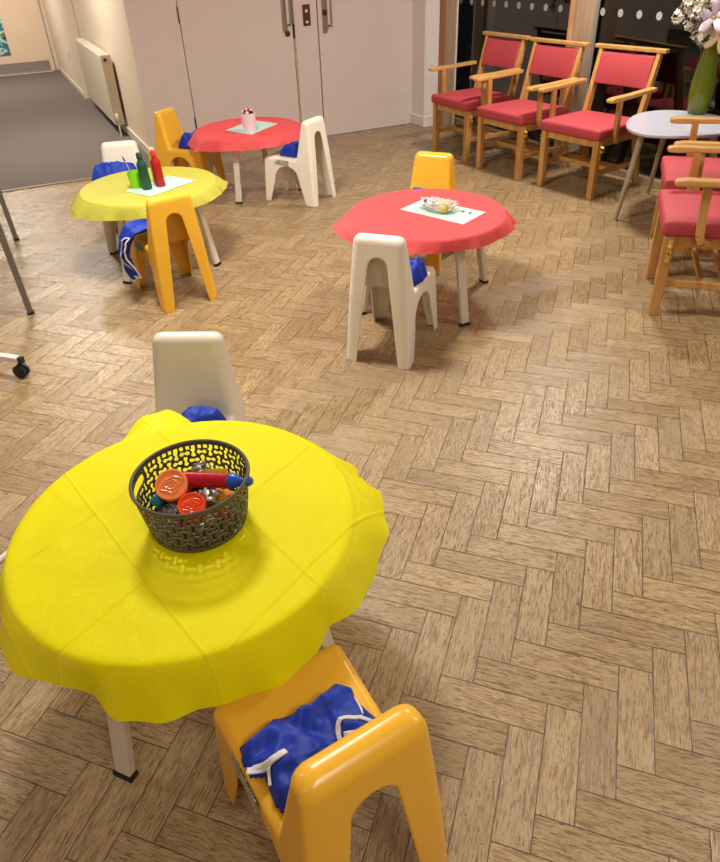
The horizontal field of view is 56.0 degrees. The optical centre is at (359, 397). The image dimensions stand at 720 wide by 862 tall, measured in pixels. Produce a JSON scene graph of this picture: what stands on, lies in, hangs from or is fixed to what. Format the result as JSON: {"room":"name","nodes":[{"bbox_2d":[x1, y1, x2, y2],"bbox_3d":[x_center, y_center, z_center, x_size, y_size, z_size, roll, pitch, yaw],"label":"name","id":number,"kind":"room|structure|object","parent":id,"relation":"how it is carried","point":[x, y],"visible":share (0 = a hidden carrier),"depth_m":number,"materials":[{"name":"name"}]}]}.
{"room":"children's room","nodes":[
{"label":"children's room","id":0,"kind":"room"},
{"bbox_2d":[0,0,58,75],"bbox_3d":[-7.117,-5.965,9.819,4.600,2.620,0.100,-17,36,-21],"label":"wall","id":1,"kind":"structure","parent":0,"point":[40,3],"depth_m":11.02,"materials":[{"name":"paint"}]},
{"bbox_2d":[0,0,52,74],"bbox_3d":[-5.951,-6.064,10.342,1.810,2.080,0.050,-17,36,-21],"label":"door","id":2,"kind":"structure","parent":1,"relation":"in","point":[23,48],"depth_m":10.84,"materials":[{"name":"beige"}]},
{"bbox_2d":[1,70,52,75],"bbox_3d":[-5.886,-5.163,10.879,1.810,0.010,0.030,-17,36,-21],"label":"trim","id":3,"kind":"structure","parent":1,"relation":"attached to","point":[52,70],"depth_m":11.04,"materials":[{"name":"silver metal"}]},
{"bbox_2d":[35,0,55,70],"bbox_3d":[-5.123,-6.335,10.661,0.045,2.144,0.040,-17,36,-21],"label":"trim","id":4,"kind":"structure","parent":1,"relation":"attached to","point":[36,1],"depth_m":10.95,"materials":[{"name":"paint"}]},
{"bbox_2d":[42,0,89,98],"bbox_3d":[-4.272,-5.842,9.449,0.230,2.620,3.300,-17,36,-21],"label":"wall","id":5,"kind":"structure","parent":0,"point":[60,17],"depth_m":9.16,"materials":[{"name":"paint"}]},
{"bbox_2d":[58,65,85,98],"bbox_3d":[-4.313,-4.729,10.073,0.015,0.069,3.200,-17,36,-21],"label":"baseboard","id":6,"kind":"structure","parent":5,"relation":"attached to","point":[69,79],"depth_m":9.79,"materials":[{"name":"beige paint"}]},
{"bbox_2d":[0,70,149,190],"bbox_3d":[-5.403,-3.101,7.774,4.669,0.006,7.280,-17,36,-21],"label":"floor","id":7,"kind":"structure","parent":0,"point":[50,133],"depth_m":7.23,"materials":[{"name":"grey carpet"}]},
{"bbox_2d":[71,0,150,146],"bbox_3d":[-2.676,-4.160,6.827,0.131,2.620,3.700,-17,36,-21],"label":"wall","id":8,"kind":"structure","parent":0,"point":[102,23],"depth_m":6.42,"materials":[{"name":"paint"}]},
{"bbox_2d":[75,38,124,136],"bbox_3d":[-2.877,-3.486,7.504,0.118,0.750,2.031,-17,36,-21],"label":"radiator","id":9,"kind":"object","parent":8,"relation":"attached to","point":[96,64],"visible":1,"depth_m":7.02,"materials":[{"name":"beige metal"}]},
{"bbox_2d":[75,38,109,55],"bbox_3d":[-2.903,-3.794,7.300,0.086,0.009,1.950,-17,36,-21],"label":"grille","id":10,"kind":"object","parent":9,"relation":"attached to","point":[88,46],"depth_m":7.22,"materials":[{"name":"beige"}]},
{"bbox_2d":[120,124,149,155],"bbox_3d":[-2.684,-3.076,7.478,0.018,0.084,3.760,-17,36,-21],"label":"baseboard","id":11,"kind":"structure","parent":8,"relation":"attached to","point":[140,143],"depth_m":6.60,"materials":[{"name":"beige paint"}]},
{"bbox_2d":[122,0,195,155],"bbox_3d":[-0.522,-3.683,5.973,3.132,2.620,0.150,-17,36,-21],"label":"wall","id":12,"kind":"structure","parent":0,"point":[154,25],"depth_m":5.72,"materials":[{"name":"paint"}]},
{"bbox_2d":[176,0,301,129],"bbox_3d":[-1.046,-3.238,5.835,1.028,2.070,0.116,-17,36,-21],"label":"door","id":13,"kind":"structure","parent":12,"relation":"in","point":[240,55],"depth_m":5.99,"materials":[{"name":"paint"}]},
{"bbox_2d":[293,0,322,121],"bbox_3d":[-0.497,-3.429,6.075,0.222,2.058,0.054,-17,36,-21],"label":"door","id":14,"kind":"structure","parent":12,"relation":"in","point":[305,13],"depth_m":6.25,"materials":[{"name":"paint"}]},
{"bbox_2d":[316,0,411,133],"bbox_3d":[0.076,-3.585,6.271,1.005,2.058,0.116,-17,36,-21],"label":"door","id":15,"kind":"structure","parent":12,"relation":"in","point":[365,46],"depth_m":6.51,"materials":[{"name":"paint"}]},
{"bbox_2d":[454,116,552,154],"bbox_3d":[1.332,-2.500,6.396,0.100,0.050,1.990,-17,36,-21],"label":"trim","id":16,"kind":"structure","parent":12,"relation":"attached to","point":[457,120],"depth_m":6.41,"materials":[{"name":"brown wood"}]},
{"bbox_2d":[0,123,719,861],"bbox_3d":[-0.394,0.457,2.217,7.800,0.100,9.650,-17,36,-21],"label":"floor","id":17,"kind":"structure","parent":0,"point":[544,591],"depth_m":2.35,"materials":[{"name":"brown wood"}]},
{"bbox_2d":[0,353,29,564],"bbox_3d":[-1.725,-0.466,2.154,0.875,1.600,1.974,-17,36,-21],"label":"stand","id":18,"kind":"object","parent":17,"relation":"on","point":[21,369],"visible":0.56,"depth_m":2.98,"materials":[{"name":"white"}]},
{"bbox_2d":[0,189,34,315],"bbox_3d":[-2.529,-0.889,3.631,1.176,0.729,1.320,-17,36,-21],"label":"folding table","id":19,"kind":"object","parent":17,"relation":"on","point":[3,240],"visible":1,"depth_m":3.47,"materials":[{"name":"metal"}]},
{"bbox_2d":[2,178,91,191],"bbox_3d":[-3.824,-1.374,5.082,4.667,0.008,0.075,-16,36,-20],"label":"trim","id":20,"kind":"structure","parent":17,"relation":"on","point":[86,178],"depth_m":5.56,"materials":[{"name":"silver metal"}]},
{"bbox_2d":[92,140,146,249],"bbox_3d":[-1.514,-1.305,4.321,0.357,0.572,0.441,-8,34,-8],"label":"child chair","id":21,"kind":"object","parent":17,"relation":"on","point":[114,151],"depth_m":4.27,"materials":[{"name":"beige plastic"}]},
{"bbox_2d":[108,206,221,284],"bbox_3d":[-1.201,-1.034,4.006,0.750,0.454,0.750,-17,36,-21],"label":"round table","id":22,"kind":"object","parent":17,"relation":"on","point":[200,214],"visible":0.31,"depth_m":3.93,"materials":[{"name":"white metal"}]},
{"bbox_2d":[70,166,227,220],"bbox_3d":[-1.219,-1.198,3.912,0.902,0.080,0.861,-17,36,-21],"label":"tablecloth","id":23,"kind":"object","parent":22,"relation":"on","point":[105,198],"visible":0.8,"depth_m":3.74,"materials":[{"name":"yellow fabric"}]},
{"bbox_2d":[125,176,195,195],"bbox_3d":[-1.130,-1.204,3.841,0.217,0.001,0.339,19,39,28],"label":"mat","id":24,"kind":"object","parent":23,"relation":"on","point":[172,182],"visible":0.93,"depth_m":3.81,"materials":[{"name":"white paper"}]},
{"bbox_2d":[126,170,141,188],"bbox_3d":[-1.263,-1.225,3.801,0.078,0.088,0.078,-17,36,-21],"label":"cup","id":25,"kind":"object","parent":24,"relation":"on","point":[134,179],"visible":0.91,"depth_m":3.78,"materials":[{"name":"green plastic"}]},
{"bbox_2d":[136,152,151,189],"bbox_3d":[-1.197,-1.253,3.740,0.061,0.200,0.058,-17,36,-21],"label":"paint bottle","id":26,"kind":"object","parent":24,"relation":"on","point":[142,169],"visible":1,"depth_m":3.73,"materials":[{"name":"teal plastic"}]},
{"bbox_2d":[148,147,157,183],"bbox_3d":[-1.158,-1.313,3.827,0.058,0.199,0.054,-17,36,-21],"label":"paint bottle","id":27,"kind":"object","parent":24,"relation":"on","point":[149,148],"visible":0.24,"depth_m":3.79,"materials":[{"name":"yellow"}]},
{"bbox_2d":[150,149,165,186],"bbox_3d":[-1.133,-1.282,3.779,0.060,0.200,0.056,-17,36,-21],"label":"paint bottle","id":28,"kind":"object","parent":24,"relation":"on","point":[155,163],"visible":1,"depth_m":3.77,"materials":[{"name":"red plastic"}]},
{"bbox_2d":[118,191,217,312],"bbox_3d":[-1.051,-0.802,3.538,0.408,0.572,0.441,-22,38,-27],"label":"child chair","id":29,"kind":"object","parent":17,"relation":"on","point":[172,221],"depth_m":3.44,"materials":[{"name":"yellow plastic"}]},
{"bbox_2d":[154,107,225,180],"bbox_3d":[-1.335,-1.922,5.233,0.442,0.573,0.318,10,36,17],"label":"child chair","id":30,"kind":"object","parent":17,"relation":"on","point":[168,130],"depth_m":5.14,"materials":[{"name":"yellow plastic"}]},
{"bbox_2d":[152,331,247,421],"bbox_3d":[-0.533,0.119,2.125,0.318,0.573,0.442,0,34,3],"label":"child chair","id":31,"kind":"object","parent":17,"relation":"on","point":[191,368],"depth_m":2.11,"materials":[{"name":"beige plastic"}]},
{"bbox_2d":[106,629,333,783],"bbox_3d":[-0.395,0.470,1.691,0.758,0.465,0.758,-17,36,-21],"label":"round table","id":32,"kind":"object","parent":17,"relation":"on","point":[119,731],"visible":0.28,"depth_m":1.50,"materials":[{"name":"beige laminate"}]},
{"bbox_2d":[0,410,388,722],"bbox_3d":[-0.387,0.315,1.597,0.869,0.107,0.867,11,36,19],"label":"tablecloth","id":33,"kind":"object","parent":32,"relation":"on","point":[91,602],"visible":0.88,"depth_m":1.42,"materials":[{"name":"yellow fabric"}]},
{"bbox_2d":[128,439,249,552],"bbox_3d":[-0.370,0.223,1.517,0.261,0.134,0.261,5,34,10],"label":"storage basket","id":34,"kind":"object","parent":33,"relation":"on","point":[160,521],"visible":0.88,"depth_m":1.49,"materials":[{"name":"brown plastic"}]},
{"bbox_2d":[149,493,164,507],"bbox_3d":[-0.455,0.229,1.524,0.028,0.034,0.037,24,42,34],"label":"peg","id":35,"kind":"object","parent":34,"relation":"in","point":[155,500],"visible":0.7,"depth_m":1.51,"materials":[{"name":"teal plastic"}]},
{"bbox_2d":[155,469,190,504],"bbox_3d":[-0.420,0.203,1.523,0.072,0.088,0.089,-7,34,-7],"label":"tub","id":36,"kind":"object","parent":34,"relation":"in","point":[171,485],"visible":0.95,"depth_m":1.50,"materials":[{"name":"orange plastic"}]},
{"bbox_2d":[175,521,192,531],"bbox_3d":[-0.393,0.284,1.511,0.035,0.036,0.036,-17,36,-21],"label":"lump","id":37,"kind":"object","parent":34,"relation":"in","point":[180,522],"visible":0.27,"depth_m":1.50,"materials":[{"name":"red"}]},
{"bbox_2d":[177,492,206,524],"bbox_3d":[-0.368,0.247,1.490,0.063,0.076,0.074,-17,36,-21],"label":"tub","id":38,"kind":"object","parent":34,"relation":"in","point":[191,502],"visible":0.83,"depth_m":1.47,"materials":[{"name":"orange"}]},
{"bbox_2d":[190,461,211,471],"bbox_3d":[-0.372,0.174,1.593,0.046,0.053,0.046,2,34,7],"label":"cutter","id":39,"kind":"object","parent":34,"relation":"in","point":[199,466],"visible":0.46,"depth_m":1.59,"materials":[{"name":"silver metal"}]},
{"bbox_2d":[200,487,221,506],"bbox_3d":[-0.330,0.218,1.500,0.050,0.048,0.044,-6,34,-5],"label":"cutter","id":40,"kind":"object","parent":34,"relation":"in","point":[211,501],"visible":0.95,"depth_m":1.49,"materials":[{"name":"silver metal"}]},
{"bbox_2d":[206,513,217,525],"bbox_3d":[-0.337,0.270,1.526,0.037,0.036,0.035,-17,36,-21],"label":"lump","id":41,"kind":"object","parent":34,"relation":"in","point":[209,514],"visible":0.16,"depth_m":1.51,"materials":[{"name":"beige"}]},
{"bbox_2d":[203,469,226,472],"bbox_3d":[-0.350,0.183,1.585,0.076,0.026,0.034,0,34,3],"label":"block","id":42,"kind":"object","parent":34,"relation":"in","point":[204,470],"visible":0.3,"depth_m":1.58,"materials":[{"name":"yellow"}]},
{"bbox_2d":[211,511,225,517],"bbox_3d":[-0.321,0.256,1.523,0.034,0.038,0.032,19,39,29],"label":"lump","id":43,"kind":"object","parent":34,"relation":"in","point":[219,514],"visible":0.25,"depth_m":1.51,"materials":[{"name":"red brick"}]},
{"bbox_2d":[183,472,253,488],"bbox_3d":[-0.334,0.185,1.511,0.208,0.056,0.036,7,35,14],"label":"rolling pin","id":44,"kind":"object","parent":34,"relation":"in","point":[195,479],"visible":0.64,"depth_m":1.49,"materials":[{"name":"red plastic"}]},
{"bbox_2d":[208,489,228,511],"bbox_3d":[-0.319,0.228,1.521,0.052,0.036,0.052,-17,36,-21],"label":"cup","id":45,"kind":"object","parent":34,"relation":"in","point":[224,496],"visible":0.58,"depth_m":1.51,"materials":[{"name":"orange plastic"}]},
{"bbox_2d":[224,489,236,503],"bbox_3d":[-0.298,0.226,1.544,0.035,0.034,0.035,6,35,12],"label":"lump","id":46,"kind":"object","parent":34,"relation":"in","point":[229,492],"visible":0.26,"depth_m":1.53,"materials":[{"name":"orange"}]},
{"bbox_2d":[209,148,301,203],"bbox_3d":[-0.829,-1.821,5.159,0.750,0.454,0.750,-17,36,-21],"label":"round table","id":47,"kind":"object","parent":17,"relation":"on","point":[236,160],"visible":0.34,"depth_m":4.94,"materials":[{"name":"beige laminate"}]},
{"bbox_2d":[188,117,300,151],"bbox_3d":[-0.833,-1.978,5.059,0.908,0.086,0.853,-17,36,-21],"label":"tablecloth","id":48,"kind":"object","parent":47,"relation":"on","point":[211,137],"visible":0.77,"depth_m":4.84,"materials":[{"name":"red fabric"}]},
{"bbox_2d":[225,121,277,134],"bbox_3d":[-0.804,-2.014,5.033,0.268,0.001,0.421,13,37,21],"label":"mat","id":49,"kind":"object","parent":48,"relation":"on","point":[260,125],"visible":0.71,"depth_m":5.01,"materials":[{"name":"green"}]},
{"bbox_2d":[240,111,255,131],"bbox_3d":[-0.802,-1.992,4.886,0.108,0.124,0.108,-17,36,-21],"label":"cup","id":50,"kind":"object","parent":49,"relation":"on","point":[248,120],"visible":0.92,"depth_m":4.85,"materials":[{"name":"white"}]},
{"bbox_2d":[264,116,335,206],"bbox_3d":[-0.446,-1.728,4.885,0.442,0.573,0.318,17,38,26],"label":"child chair","id":51,"kind":"object","parent":17,"relation":"on","point":[313,148],"depth_m":4.81,"materials":[{"name":"beige plastic"}]},
{"bbox_2d":[213,644,447,861],"bbox_3d":[-0.067,0.676,1.261,0.317,0.573,0.442,-20,38,-25],"label":"child chair","id":52,"kind":"object","parent":17,"relation":"on","point":[393,748],"depth_m":1.16,"materials":[{"name":"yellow plastic"}]},
{"bbox_2d":[347,233,436,369],"bbox_3d":[0.143,-0.499,3.006,0.318,0.573,0.442,10,36,18],"label":"child chair","id":53,"kind":"object","parent":17,"relation":"on","point":[380,262],"depth_m":2.88,"materials":[{"name":"beige plastic"}]},
{"bbox_2d":[362,247,487,326],"bbox_3d":[0.334,-0.719,3.434,0.765,0.454,0.765,-17,36,-21],"label":"round table","id":54,"kind":"object","parent":17,"relation":"on","point":[459,255],"visible":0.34,"depth_m":3.24,"materials":[{"name":"white metal"}]},
{"bbox_2d":[331,189,516,253],"bbox_3d":[0.317,-0.887,3.342,0.900,0.076,0.860,-17,36,-21],"label":"tablecloth","id":55,"kind":"object","parent":54,"relation":"on","point":[381,214],"visible":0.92,"depth_m":3.19,"materials":[{"name":"red fabric"}]},
{"bbox_2d":[400,200,485,223],"bbox_3d":[0.405,-0.913,3.305,0.372,0.001,0.203,25,42,34],"label":"mat","id":56,"kind":"object","parent":55,"relation":"on","point":[456,215],"visible":0.64,"depth_m":3.27,"materials":[{"name":"white paper"}]},
{"bbox_2d":[417,196,458,213],"bbox_3d":[0.377,-0.952,3.307,0.218,0.064,0.147,23,41,32],"label":"plastic bag","id":57,"kind":"object","parent":56,"relation":"on","point":[441,205],"visible":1,"depth_m":3.27,"materials":[{"name":"white plastic"}]},
{"bbox_2d":[410,151,455,275],"bbox_3d":[0.366,-1.059,3.830,0.317,0.573,0.442,12,36,21],"label":"child chair","id":58,"kind":"object","parent":17,"relation":"on","point":[431,170],"visible":0.29,"depth_m":3.79,"materials":[{"name":"yellow plastic"}]},
{"bbox_2d":[428,31,530,161],"bbox_3d":[0.989,-2.550,5.730,0.591,0.905,0.626,-19,37,-23],"label":"armchair","id":59,"kind":"object","parent":17,"relation":"on","point":[503,53],"visible":0.8,"depth_m":5.64,"materials":[{"name":"red fabric"}]},
{"bbox_2d":[431,88,513,111],"bbox_3d":[0.944,-2.531,5.713,0.487,0.085,0.510,-19,37,-23],"label":"seat cushion","id":60,"kind":"object","parent":59,"relation":"on","point":[464,100],"depth_m":5.60,"materials":[{"name":"red fabric"}]},
{"bbox_2d":[473,37,589,180],"bbox_3d":[1.294,-2.240,5.246,0.591,0.905,0.626,-21,38,-25],"label":"armchair","id":61,"kind":"object","parent":17,"relation":"on","point":[522,115],"visible":0.93,"depth_m":5.16,"materials":[{"name":"red fabric"}]},
{"bbox_2d":[477,99,568,125],"bbox_3d":[1.251,-2.220,5.227,0.487,0.085,0.510,-21,38,-25],"label":"seat cushion","id":62,"kind":"object","parent":61,"relation":"on","point":[519,112],"depth_m":5.12,"materials":[{"name":"red fabric"}]},
{"bbox_2d":[537,43,669,199],"bbox_3d":[1.676,-1.963,4.807,0.591,0.905,0.626,-24,39,-28],"label":"armchair","id":63,"kind":"object","parent":17,"relation":"on","point":[597,130],"visible":0.95,"depth_m":4.73,"materials":[{"name":"brown wood"}]},
{"bbox_2d":[540,110,630,140],"bbox_3d":[1.635,-1.941,4.785,0.487,0.085,0.510,-24,39,-28],"label":"seat cushion","id":64,"kind":"object","parent":63,"relation":"on","point":[584,125],"depth_m":4.68,"materials":[{"name":"red fabric"}]},
{"bbox_2d":[580,155,660,188],"bbox_3d":[3.488,-0.143,2.727,0.100,0.050,7.560,-17,36,-21],"label":"trim","id":65,"kind":"structure","parent":17,"relation":"on","point":[643,179],"depth_m":5.02,"materials":[{"name":"brown wood"}]},
{"bbox_2d":[613,110,719,220],"bbox_3d":[1.965,-1.468,4.350,0.732,0.570,0.692,-17,36,-21],"label":"side table","id":66,"kind":"object","parent":17,"relation":"on","point":[649,124],"visible":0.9,"depth_m":4.18,"materials":[{"name":"laminate"}]},
{"bbox_2d":[687,38,717,114],"bbox_3d":[2.172,-2.023,4.266,0.145,0.430,0.145,-17,36,-21],"label":"flower vase","id":67,"kind":"object","parent":66,"relation":"on","point":[702,86],"visible":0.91,"depth_m":4.24,"materials":[{"name":"green glass"}]},
{"bbox_2d":[671,3,701,59],"bbox_3d":[2.017,-2.143,4.171,0.267,0.507,0.124,0,34,4],"label":"blossom spray","id":68,"kind":"object","parent":67,"relation":"in","point":[680,17],"visible":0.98,"depth_m":4.07,"materials":[{"name":"beige plant"}]},
{"bbox_2d":[680,0,703,50],"bbox_3d":[2.046,-2.175,4.172,0.216,0.558,0.108,-3,34,0],"label":"blossom spray","id":69,"kind":"object","parent":67,"relation":"in","point":[691,2],"visible":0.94,"depth_m":4.05,"materials":[{"name":"beige plant"}]},
{"bbox_2d":[684,13,706,40],"bbox_3d":[2.060,-2.134,4.204,0.168,0.453,0.134,-17,36,-21],"label":"blossom spray","id":70,"kind":"object","parent":67,"relation":"in","point":[688,25],"visible":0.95,"depth_m":4.10,"materials":[{"name":"beige plant"}]},
{"bbox_2d":[689,19,705,40],"bbox_3d":[2.078,-2.119,4.210,0.145,0.418,0.117,-17,36,-21],"label":"blossom spray","id":71,"kind":"object","parent":67,"relation":"in","point":[696,35],"visible":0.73,"depth_m":4.12,"materials":[{"name":"beige plant"}]},
{"bbox_2d":[690,1,708,38],"bbox_3d":[2.064,-2.160,4.179,0.151,0.523,0.117,-23,39,-28],"label":"blossom spray","id":72,"kind":"object","parent":67,"relation":"in","point":[695,9],"visible":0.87,"depth_m":4.04,"materials":[{"name":"beige plant"}]},
{"bbox_2d":[693,26,714,48],"bbox_3d":[2.108,-2.091,4.195,0.129,0.386,0.102,-17,36,-21],"label":"blossom spray","id":73,"kind":"object","parent":67,"relation":"in","point":[701,36],"visible":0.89,"depth_m":4.10,"materials":[{"name":"beige plant"}]},
{"bbox_2d":[701,0,711,38],"bbox_3d":[2.087,-2.191,4.158,0.121,0.595,0.122,22,41,32],"label":"blossom spray","id":74,"kind":"object","parent":67,"relation":"in","point":[704,1],"visible":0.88,"depth_m":4.03,"materials":[{"name":"beige plant"}]},
{"bbox_2d":[696,0,719,33],"bbox_3d":[2.108,-2.117,4.115,0.176,0.560,0.123,-6,34,-6],"label":"flower","id":75,"kind":"object","parent":67,"relation":"in","point":[713,17],"visible":0.97,"depth_m":4.03,"materials":[{"name":"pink plant"}]},
{"bbox_2d":[703,18,719,53],"bbox_3d":[2.182,-2.087,4.156,0.198,0.457,0.083,14,37,23],"label":"flower","id":76,"kind":"object","parent":67,"relation":"in","point":[710,31],"visible":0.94,"depth_m":4.09,"materials":[{"name":"beige plant"}]},
{"bbox_2d":[645,144,719,315],"bbox_3d":[1.723,-0.869,3.166,0.591,0.905,0.626,8,35,16],"label":"armchair","id":77,"kind":"object","parent":17,"relation":"on","point":[688,221],"visible":1,"depth_m":3.15,"materials":[{"name":"brown wood"}]},
{"bbox_2d":[657,189,719,238],"bbox_3d":[1.674,-0.873,3.183,0.487,0.085,0.510,8,35,16],"label":"seat cushion","id":78,"kind":"object","parent":77,"relation":"on","point":[678,209],"depth_m":3.09,"materials":[{"name":"red fabric"}]},
{"bbox_2d":[650,116,719,261],"bbox_3d":[1.961,-1.219,3.673,0.591,0.905,0.626,9,35,17],"label":"armchair","id":79,"kind":"object","parent":17,"relation":"on","point":[672,167],"visible":0.47,"depth_m":3.71,"materials":[{"name":"red fabric"}]},
{"bbox_2d":[661,156,719,191],"bbox_3d":[1.912,-1.222,3.691,0.487,0.085,0.510,9,35,17],"label":"seat cushion","id":80,"kind":"object","parent":79,"relation":"on","point":[672,167],"depth_m":3.65,"materials":[{"name":"red fabric"}]},
{"bbox_2d":[412,0,439,116],"bbox_3d":[0.681,-3.925,6.256,0.305,2.620,0.256,-17,36,-21],"label":"wall pillar","id":81,"kind":"structure","parent":0,"point":[425,13],"depth_m":6.53,"materials":[{"name":"white paint"}]},
{"bbox_2d":[410,113,432,126],"bbox_3d":[0.652,-2.849,6.918,0.165,0.100,0.274,-17,36,-21],"label":"baseboard","id":82,"kind":"structure","parent":81,"relation":"attached to","point":[416,119],"depth_m":6.83,"materials":[{"name":"white"}]},
{"bbox_2d":[438,0,446,126],"bbox_3d":[0.759,-3.851,6.140,0.028,2.620,0.080,-17,36,-21],"label":"trim","id":83,"kind":"structure","parent":81,"relation":"attached to","point":[442,19],"depth_m":6.43,"materials":[{"name":"brown"}]},
{"bbox_2d":[443,0,456,125],"bbox_3d":[0.823,-3.873,6.170,0.120,2.620,0.070,-17,36,-21],"label":"trim","id":84,"kind":"structure","parent":81,"relation":"attached to","point":[451,5],"depth_m":6.48,"materials":[{"name":"brown wood"}]},
{"bbox_2d":[452,0,458,124],"bbox_3d":[0.886,-3.889,6.189,0.015,2.620,0.080,-17,36,-21],"label":"trim","id":85,"kind":"structure","parent":81,"relation":"attached to","point":[457,0],"depth_m":6.50,"materials":[{"name":"white"}]},
{"bbox_3d":[2.998,-2.593,2.085,0.350,0.370,9.400,-17,36,-21],"label":"wall","id":86,"kind":"structure","parent":0,"visible":0},
{"bbox_2d":[454,0,570,146],"bbox_3d":[1.293,-3.436,5.772,0.008,2.200,1.990,-17,36,-21],"label":"window","id":87,"kind":"structure","parent":86,"relation":"in","point":[533,18],"depth_m":5.96,"materials":[{"name":"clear glass"}]},
{"bbox_2d":[553,0,596,163],"bbox_3d":[1.649,-3.034,4.859,0.150,2.620,0.063,-17,36,-21],"label":"trim","id":88,"kind":"structure","parent":86,"relation":"attached to","point":[585,10],"depth_m":5.06,"materials":[{"name":"brown wood"}]},
{"bbox_2d":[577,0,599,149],"bbox_3d":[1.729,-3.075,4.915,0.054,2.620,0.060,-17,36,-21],"label":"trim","id":89,"kind":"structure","parent":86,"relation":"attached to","point":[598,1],"depth_m":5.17,"materials":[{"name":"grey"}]},
{"bbox_2d":[580,0,719,179],"bbox_3d":[3.447,-1.081,2.107,0.008,2.200,7.570,-17,36,-21],"label":"window","id":90,"kind":"structure","parent":86,"relation":"in","point":[643,23],"depth_m":4.73,"materials":[{"name":"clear glass"}]},
{"label":"outside","id":91,"kind":"structure","parent":0,"visible":0},
{"bbox_3d":[3.843,-2.787,6.832,4.800,0.100,17.600,-17,36,-21],"label":"ground","id":92,"kind":"structure","parent":91,"visible":0},
{"bbox_2d":[591,0,600,67],"bbox_3d":[4.678,-4.448,6.256,0.200,3.200,17.600,-17,36,-21],"label":"wall","id":93,"kind":"structure","parent":92,"relation":"on","point":[600,0],"depth_m":9.25,"materials":[{"name":"beige"}]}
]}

